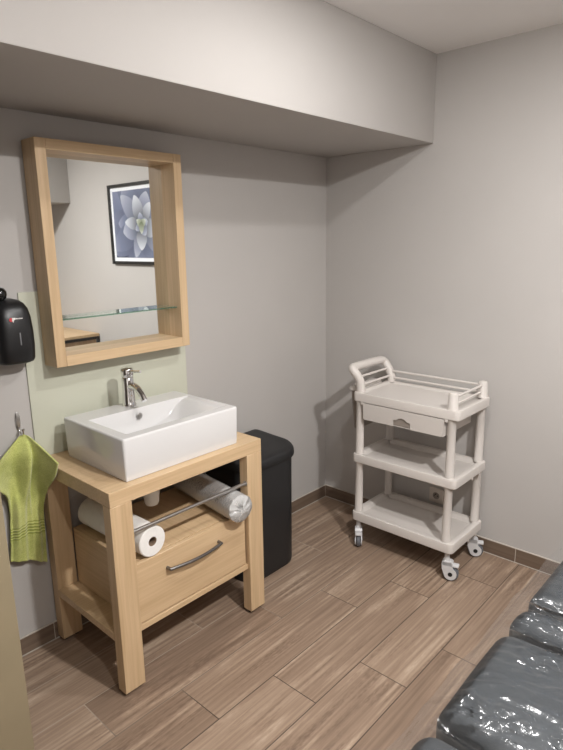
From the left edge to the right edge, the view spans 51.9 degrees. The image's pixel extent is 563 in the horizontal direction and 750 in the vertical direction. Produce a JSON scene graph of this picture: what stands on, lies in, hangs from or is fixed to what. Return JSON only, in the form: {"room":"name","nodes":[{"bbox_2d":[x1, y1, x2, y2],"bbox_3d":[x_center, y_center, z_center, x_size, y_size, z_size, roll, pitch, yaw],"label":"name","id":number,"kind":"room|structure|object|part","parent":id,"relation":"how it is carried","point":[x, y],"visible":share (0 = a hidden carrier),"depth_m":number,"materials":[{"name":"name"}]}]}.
{"room":"beauty treatment room","nodes":[
{"label":"beauty treatment room","id":0,"kind":"room"},
{"bbox_2d":[0,107,325,637],"bbox_3d":[-0.783,-0.158,2.350,0.100,2.414,3.200,11,17,41],"label":"wall","id":1,"kind":"structure","parent":0,"point":[255,217],"depth_m":2.83,"materials":[{"name":"grey paint"}]},
{"bbox_2d":[0,287,35,365],"bbox_3d":[-0.939,-0.172,2.014,0.106,0.266,0.142,11,17,41],"label":"soap dispenser","id":2,"kind":"object","parent":1,"relation":"attached to","point":[17,342],"visible":1,"depth_m":1.98,"materials":[{"name":"black plastic"}]},
{"bbox_2d":[15,412,24,435],"bbox_3d":[-0.956,0.181,2.116,0.046,0.089,0.019,11,17,41],"label":"wall hook","id":3,"kind":"object","parent":1,"relation":"attached to","point":[17,417],"visible":1,"depth_m":2.12,"materials":[{"name":"metal"}]},
{"bbox_3d":[-0.970,0.170,2.127,0.007,0.072,0.019,11,17,41],"label":"plate","id":4,"kind":"part","parent":3,"relation":"part of","materials":[{"name":"metal"}]},
{"bbox_3d":[-0.955,0.208,2.122,0.044,0.033,0.012,11,17,41],"label":"hook arm","id":5,"kind":"part","parent":3,"relation":"part of","materials":[{"name":"silver metal"}]},
{"bbox_2d":[0,435,58,561],"bbox_3d":[-0.923,0.487,2.140,0.227,0.531,0.133,-5,14,-17],"label":"hand towel","id":6,"kind":"object","parent":3,"relation":"hanging from","point":[27,470],"visible":1,"depth_m":2.14,"materials":[{"name":"green fabric"}]},
{"bbox_2d":[17,291,187,454],"bbox_3d":[-0.690,-0.050,2.397,0.006,0.631,0.735,11,17,41],"label":"backsplash panel","id":7,"kind":"object","parent":1,"relation":"attached to","point":[55,394],"visible":0.4,"depth_m":2.29,"materials":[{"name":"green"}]},
{"bbox_2d":[21,136,189,367],"bbox_3d":[-0.651,-0.472,2.274,0.094,0.794,0.618,11,17,41],"label":"wall mirror","id":8,"kind":"object","parent":1,"relation":"attached to","point":[107,222],"visible":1,"depth_m":2.27,"materials":[{"name":"brown wood"}]},
{"bbox_3d":[-0.845,-0.421,2.066,0.094,0.794,0.040,11,17,41],"label":"frame","id":9,"kind":"part","parent":8,"relation":"part of","materials":[{"name":"brown wood"}]},
{"bbox_2d":[46,153,169,350],"bbox_3d":[-0.683,-0.480,2.302,0.006,0.718,0.538,11,17,41],"label":"mirror glass","id":10,"kind":"object","parent":8,"relation":"on","point":[109,215],"depth_m":2.30,"materials":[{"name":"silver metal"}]},
{"bbox_3d":[-0.657,-0.841,2.189,0.094,0.036,0.538,11,17,41],"label":"frame rail","id":11,"kind":"part","parent":8,"relation":"part of","materials":[{"name":"brown wood"}]},
{"bbox_2d":[62,306,176,320],"bbox_3d":[-0.655,-0.252,2.332,0.061,0.005,0.537,11,17,41],"label":"glass shelf","id":12,"kind":"object","parent":8,"relation":"attached to","point":[119,311],"depth_m":2.33,"materials":[{"name":"clear glass"}]},
{"bbox_3d":[-0.646,-0.105,2.359,0.094,0.040,0.538,11,17,41],"label":"frame rail","id":13,"kind":"part","parent":8,"relation":"part of","materials":[{"name":"brown wood"}]},
{"bbox_3d":[-0.457,-0.522,2.482,0.094,0.794,0.040,11,17,41],"label":"frame","id":14,"kind":"part","parent":8,"relation":"part of","materials":[{"name":"brown wood"}]},
{"bbox_2d":[20,485,325,656],"bbox_3d":[-0.728,0.990,2.571,0.012,0.076,2.990,11,17,41],"label":"baseboard","id":15,"kind":"structure","parent":1,"relation":"attached to","point":[42,636],"depth_m":2.35,"materials":[{"name":"brown tile"}]},
{"bbox_2d":[0,0,436,157],"bbox_3d":[-0.519,-1.090,1.876,0.652,0.393,3.000,11,17,41],"label":"soffit","id":16,"kind":"object","parent":1,"relation":"attached to","point":[308,77],"depth_m":1.92,"materials":[{"name":"grey paint"}]},
{"bbox_2d":[22,496,550,749],"bbox_3d":[0.642,1.334,1.383,3.900,0.100,3.200,11,17,41],"label":"floor","id":17,"kind":"structure","parent":0,"point":[349,646],"depth_m":2.25,"materials":[{"name":"brown wood"}]},
{"bbox_2d":[44,432,264,694],"bbox_3d":[-0.490,0.671,2.372,0.521,0.780,0.709,11,17,41],"label":"washstand","id":18,"kind":"object","parent":17,"relation":"on","point":[122,591],"visible":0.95,"depth_m":2.21,"materials":[{"name":"brown wood"}]},
{"bbox_3d":[-0.875,0.713,2.306,0.046,0.714,0.083,11,17,41],"label":"leg","id":19,"kind":"part","parent":18,"relation":"part of","materials":[{"name":"brown wood"}]},
{"bbox_2d":[78,498,164,556],"bbox_3d":[-0.612,0.567,2.187,0.401,0.113,0.113,10,17,39],"label":"paper roll","id":20,"kind":"object","parent":18,"relation":"on","point":[149,541],"visible":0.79,"depth_m":2.09,"materials":[{"name":"white paper"}]},
{"bbox_3d":[-0.544,0.775,2.013,0.046,0.714,0.083,11,17,41],"label":"leg","id":21,"kind":"part","parent":18,"relation":"part of","materials":[{"name":"brown wood"}]},
{"bbox_2d":[64,391,236,481],"bbox_3d":[-0.499,0.218,2.260,0.404,0.155,0.526,11,17,41],"label":"washbasin","id":22,"kind":"object","parent":18,"relation":"on","point":[165,430],"visible":0.96,"depth_m":2.15,"materials":[{"name":"white ceramic"}]},
{"bbox_2d":[120,367,147,406],"bbox_3d":[-0.580,0.054,2.285,0.151,0.155,0.058,11,17,41],"label":"tap","id":23,"kind":"object","parent":22,"relation":"on","point":[129,387],"visible":1,"depth_m":2.29,"materials":[{"name":"silver metal"}]},
{"bbox_3d":[-0.578,-0.013,2.272,0.072,0.018,0.013,9,16,36],"label":"lever","id":24,"kind":"part","parent":23,"relation":"part of","materials":[{"name":"silver metal"}]},
{"bbox_3d":[-0.566,0.067,2.276,0.114,0.068,0.029,11,17,41],"label":"spout","id":25,"kind":"part","parent":23,"relation":"part of","materials":[{"name":"silver metal"}]},
{"bbox_2d":[143,490,159,505],"bbox_3d":[-0.516,0.432,2.282,0.080,0.164,0.080,11,17,41],"label":"trap","id":26,"kind":"object","parent":18,"relation":"hanging from","point":[152,499],"visible":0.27,"depth_m":2.27,"materials":[{"name":"white plastic"}]},
{"bbox_2d":[59,564,247,640],"bbox_3d":[-0.484,0.835,2.406,0.433,0.030,0.708,11,17,41],"label":"shelf","id":27,"kind":"object","parent":18,"relation":"attached to","point":[94,606],"depth_m":2.20,"materials":[{"name":"brown wood"}]},
{"bbox_2d":[51,432,260,508],"bbox_3d":[-0.505,0.315,2.300,0.494,0.053,0.709,11,17,41],"label":"countertop","id":28,"kind":"structure","parent":18,"relation":"on","point":[110,491],"depth_m":2.06,"materials":[{"name":"brown wood"}]},
{"bbox_3d":[-0.480,0.703,2.366,0.404,0.234,0.531,11,17,41],"label":"drawer","id":29,"kind":"part","parent":18,"relation":"part of","materials":[{"name":"brown wood"}]},
{"bbox_3d":[-0.321,0.689,2.204,0.045,0.012,0.263,11,17,41],"label":"drawer handle","id":30,"kind":"part","parent":18,"relation":"part of","materials":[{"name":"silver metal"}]},
{"bbox_2d":[172,473,251,521],"bbox_3d":[-0.310,0.496,2.468,0.116,0.116,0.482,-12,17,-40],"label":"paper roll","id":31,"kind":"object","parent":18,"relation":"on","point":[236,506],"visible":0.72,"depth_m":2.35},
{"bbox_3d":[-0.124,0.665,2.464,0.046,0.714,0.083,11,17,41],"label":"leg","id":32,"kind":"part","parent":18,"relation":"part of","materials":[{"name":"brown wood"}]},
{"bbox_2d":[206,429,293,580],"bbox_3d":[-0.139,0.634,2.846,0.327,0.630,0.384,11,17,41],"label":"waste bin","id":33,"kind":"object","parent":17,"relation":"on","point":[277,452],"visible":0.39,"depth_m":2.75,"materials":[{"name":"black plastic"}]},
{"bbox_3d":[-0.143,0.358,2.782,0.327,0.064,0.384,11,17,41],"label":"lid","id":34,"kind":"part","parent":33,"relation":"part of","materials":[{"name":"black plastic"}]},
{"bbox_2d":[348,356,489,579],"bbox_3d":[0.663,0.432,2.909,0.653,0.972,0.372,11,17,41],"label":"trolley","id":35,"kind":"object","parent":17,"relation":"on","point":[439,412],"visible":1,"depth_m":2.85,"materials":[{"name":"white plastic"}]},
{"bbox_3d":[0.400,0.418,2.964,0.044,0.600,0.044,11,17,41],"label":"post","id":36,"kind":"part","parent":35,"relation":"part of","materials":[{"name":"white plastic"}]},
{"bbox_3d":[0.442,0.046,3.026,0.064,0.021,0.244,11,17,41],"label":"bucket lid","id":37,"kind":"part","parent":35,"relation":"part of","materials":[{"name":"white plastic"}]},
{"bbox_3d":[0.470,-0.011,2.994,0.095,0.142,0.339,11,17,41],"label":"push handle","id":38,"kind":"part","parent":35,"relation":"part of","materials":[{"name":"white plastic"}]},
{"bbox_3d":[0.478,-0.014,2.993,0.012,0.012,0.286,11,17,41],"label":"guard rail","id":39,"kind":"part","parent":35,"relation":"part of","materials":[{"name":"white plastic"}]},
{"bbox_3d":[0.492,0.025,2.989,0.012,0.012,0.286,11,17,41],"label":"guard rail","id":40,"kind":"part","parent":35,"relation":"part of","materials":[{"name":"white plastic"}]},
{"bbox_3d":[0.592,0.367,3.170,0.044,0.600,0.044,11,17,41],"label":"post","id":41,"kind":"part","parent":35,"relation":"part of","materials":[{"name":"white plastic"}]},
{"bbox_3d":[0.660,0.183,2.827,0.432,0.082,0.294,11,17,41],"label":"drawer","id":42,"kind":"part","parent":35,"relation":"part of","materials":[{"name":"white plastic"}]},
{"bbox_2d":[353,492,480,553],"bbox_3d":[0.688,0.742,2.973,0.566,0.048,0.342,11,17,41],"label":"tray","id":43,"kind":"object","parent":35,"relation":"on","point":[412,519],"depth_m":2.94,"materials":[{"name":"white plastic"}]},
{"bbox_2d":[353,438,484,489],"bbox_3d":[0.684,0.430,2.901,0.566,0.044,0.342,11,17,41],"label":"tray","id":44,"kind":"object","parent":35,"relation":"on","point":[416,461],"depth_m":2.87,"materials":[{"name":"white plastic"}]},
{"bbox_2d":[354,381,489,421],"bbox_3d":[0.679,0.115,2.829,0.566,0.046,0.342,11,17,41],"label":"tray","id":45,"kind":"object","parent":35,"relation":"on","point":[423,400],"depth_m":2.77,"materials":[{"name":"white plastic"}]},
{"bbox_3d":[0.770,0.011,2.917,0.508,0.012,0.012,11,17,41],"label":"guard rail","id":46,"kind":"part","parent":35,"relation":"part of","materials":[{"name":"white plastic"}]},
{"bbox_3d":[0.771,0.046,2.925,0.508,0.012,0.012,11,17,41],"label":"guard rail","id":47,"kind":"part","parent":35,"relation":"part of","materials":[{"name":"white plastic"}]},
{"bbox_3d":[0.765,0.487,2.641,0.044,0.600,0.044,11,17,41],"label":"post","id":48,"kind":"part","parent":35,"relation":"part of","materials":[{"name":"white plastic"}]},
{"bbox_3d":[0.759,0.115,2.555,0.052,0.079,0.052,11,17,41],"label":"corner post","id":49,"kind":"part","parent":35,"relation":"part of","materials":[{"name":"white plastic"}]},
{"bbox_3d":[0.863,0.072,2.648,0.012,0.012,0.284,11,17,41],"label":"guard rail","id":50,"kind":"part","parent":35,"relation":"part of","materials":[{"name":"white plastic"}]},
{"bbox_3d":[0.864,0.102,2.655,0.012,0.012,0.284,11,17,41],"label":"guard rail","id":51,"kind":"part","parent":35,"relation":"part of","materials":[{"name":"white plastic"}]},
{"bbox_3d":[0.964,0.438,2.840,0.044,0.600,0.044,11,17,41],"label":"post","id":52,"kind":"part","parent":35,"relation":"part of","materials":[{"name":"white plastic"}]},
{"bbox_3d":[0.959,0.066,2.755,0.052,0.079,0.052,11,17,41],"label":"corner post","id":53,"kind":"part","parent":35,"relation":"part of","materials":[{"name":"white plastic"}]},
{"bbox_2d":[411,561,562,749],"bbox_3d":[0.815,0.959,1.284,0.683,0.671,1.880,11,17,41],"label":"bed","id":54,"kind":"object","parent":17,"relation":"on","point":[505,687],"visible":0.97,"depth_m":1.18,"materials":[{"name":"grey leather"}]},
{"bbox_2d":[411,737,457,749],"bbox_3d":[0.357,0.826,0.739,0.679,0.156,0.527,11,17,41],"label":"cushion","id":55,"kind":"object","parent":54,"relation":"on","point":[429,743],"depth_m":1.08,"materials":[{"name":"grey leather"}]},
{"bbox_2d":[436,636,562,749],"bbox_3d":[0.668,0.747,1.074,0.680,0.151,0.365,11,17,41],"label":"cushion","id":56,"kind":"object","parent":54,"relation":"on","point":[509,689],"depth_m":1.16,"materials":[{"name":"grey leather"}]},
{"bbox_2d":[442,602,562,749],"bbox_3d":[0.812,0.647,1.210,0.743,0.049,1.941,11,17,41],"label":"plastic sheet","id":57,"kind":"object","parent":54,"relation":"on","point":[555,649],"visible":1,"depth_m":1.34,"materials":[{"name":"clear plastic"}]},
{"bbox_2d":[509,611,562,656],"bbox_3d":[0.841,0.707,1.259,0.678,0.142,0.112,11,17,41],"label":"cushion","id":58,"kind":"object","parent":54,"relation":"on","point":[548,630],"depth_m":1.40,"materials":[{"name":"grey leather"}]},
{"bbox_2d":[528,561,562,621],"bbox_3d":[1.168,0.618,1.606,0.680,0.151,0.822,11,17,41],"label":"cushion","id":59,"kind":"object","parent":54,"relation":"on","point":[550,596],"depth_m":1.53,"materials":[{"name":"grey leather"}]},
{"bbox_2d":[322,0,562,53],"bbox_3d":[0.607,-1.116,0.820,3.900,0.100,3.200,11,17,41],"label":"ceiling","id":60,"kind":"structure","parent":0,"point":[437,26],"depth_m":2.26,"materials":[{"name":"paint"}]},
{"bbox_2d":[325,23,562,562],"bbox_3d":[1.665,-0.163,2.217,3.700,2.414,0.100,11,17,41],"label":"wall","id":61,"kind":"structure","parent":0,"point":[444,257],"depth_m":2.78,"materials":[{"name":"grey paint"}]},
{"bbox_2d":[429,486,443,503],"bbox_3d":[0.830,0.649,3.108,0.082,0.082,0.023,11,17,41],"label":"wall socket","id":62,"kind":"object","parent":61,"relation":"attached to","point":[436,495],"visible":0.97,"depth_m":3.11,"materials":[{"name":"beige plastic"}]},
{"bbox_2d":[325,484,559,574],"bbox_3d":[1.644,0.986,2.439,3.700,0.076,0.012,11,17,41],"label":"baseboard","id":63,"kind":"structure","parent":61,"relation":"attached to","point":[527,559],"depth_m":2.90,"materials":[{"name":"brown wood-look porcelain tile"},{"name":"pale grout"}]},
{"bbox_3d":[-0.416,0.381,-0.014,3.700,2.414,0.100,11,17,41],"label":"wall","id":64,"kind":"structure","parent":0,"visible":0},
{"bbox_2d":[0,493,34,749],"bbox_3d":[-0.959,0.306,1.139,0.101,2.042,0.800,10,17,40],"label":"door","id":65,"kind":"structure","parent":64,"relation":"in","point":[15,721],"depth_m":1.54,"materials":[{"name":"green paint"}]}
]}

